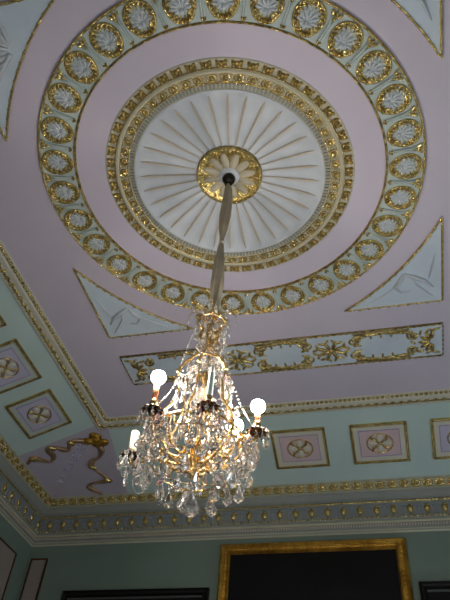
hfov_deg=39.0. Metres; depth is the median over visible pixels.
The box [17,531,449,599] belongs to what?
wall
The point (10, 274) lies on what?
trim
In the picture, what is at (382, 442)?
square panel
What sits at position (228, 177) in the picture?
ceiling hook
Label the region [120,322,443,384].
panel
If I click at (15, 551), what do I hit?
wall
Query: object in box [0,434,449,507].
trim
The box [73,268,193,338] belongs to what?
spandrel panel
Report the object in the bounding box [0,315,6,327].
square panel
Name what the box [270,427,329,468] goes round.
square panel
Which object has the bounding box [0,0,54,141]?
spandrel panel
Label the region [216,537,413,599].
framed picture
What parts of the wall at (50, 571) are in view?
corner strip panel, panel moulding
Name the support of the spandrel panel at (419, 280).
attached to the ceiling
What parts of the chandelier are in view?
bulb, arm, arm, bead chain, bead chain, bead chain, bead chain, arm, stem, bead chain, crown, arm, chain sleeve, bead chain, bead chain, arm, bulb, bead chain, bulb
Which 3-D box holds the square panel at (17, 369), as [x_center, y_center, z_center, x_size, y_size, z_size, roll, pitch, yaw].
[-2.406,0.743,6.968,0.522,0.221,0.650,-7,-47,12]
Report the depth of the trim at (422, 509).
7.89 m
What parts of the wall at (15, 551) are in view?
wall panel, panel moulding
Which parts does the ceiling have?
corner panel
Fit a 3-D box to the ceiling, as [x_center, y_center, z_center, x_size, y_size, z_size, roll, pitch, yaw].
[0.022,-0.913,5.200,7.698,0.480,9.354,-7,-47,12]
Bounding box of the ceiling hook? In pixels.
[222,173,234,185]
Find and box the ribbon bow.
[26,433,112,494]
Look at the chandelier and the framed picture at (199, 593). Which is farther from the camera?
the framed picture at (199, 593)
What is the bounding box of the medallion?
[105,57,354,271]
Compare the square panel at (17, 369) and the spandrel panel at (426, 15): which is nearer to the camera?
the spandrel panel at (426, 15)
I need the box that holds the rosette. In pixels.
[197,145,261,203]
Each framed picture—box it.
[61,587,209,599]
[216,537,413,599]
[419,581,449,599]
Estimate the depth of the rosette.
5.28 m
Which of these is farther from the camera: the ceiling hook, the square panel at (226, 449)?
the square panel at (226, 449)
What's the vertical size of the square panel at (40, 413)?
0.221 m
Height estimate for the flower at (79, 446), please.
0.034 m
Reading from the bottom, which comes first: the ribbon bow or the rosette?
the ribbon bow
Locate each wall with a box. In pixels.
[0,514,31,599]
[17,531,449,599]
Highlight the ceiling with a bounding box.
[0,0,449,496]
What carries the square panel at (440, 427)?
attached to the ceiling
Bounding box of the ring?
[37,0,425,314]
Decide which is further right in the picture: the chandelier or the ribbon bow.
the chandelier
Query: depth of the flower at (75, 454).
8.16 m
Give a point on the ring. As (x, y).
(127, 25)
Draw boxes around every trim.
[0,239,449,429]
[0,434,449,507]
[0,454,449,546]
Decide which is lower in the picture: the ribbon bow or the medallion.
the ribbon bow
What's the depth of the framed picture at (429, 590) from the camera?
6.80 m
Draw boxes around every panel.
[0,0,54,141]
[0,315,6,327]
[0,338,41,393]
[5,389,71,438]
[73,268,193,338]
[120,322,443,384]
[200,433,247,473]
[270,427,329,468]
[344,216,443,311]
[349,421,410,464]
[390,0,442,58]
[430,417,449,459]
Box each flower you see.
[71,452,80,458]
[76,444,83,449]
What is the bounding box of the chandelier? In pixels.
[115,183,269,517]

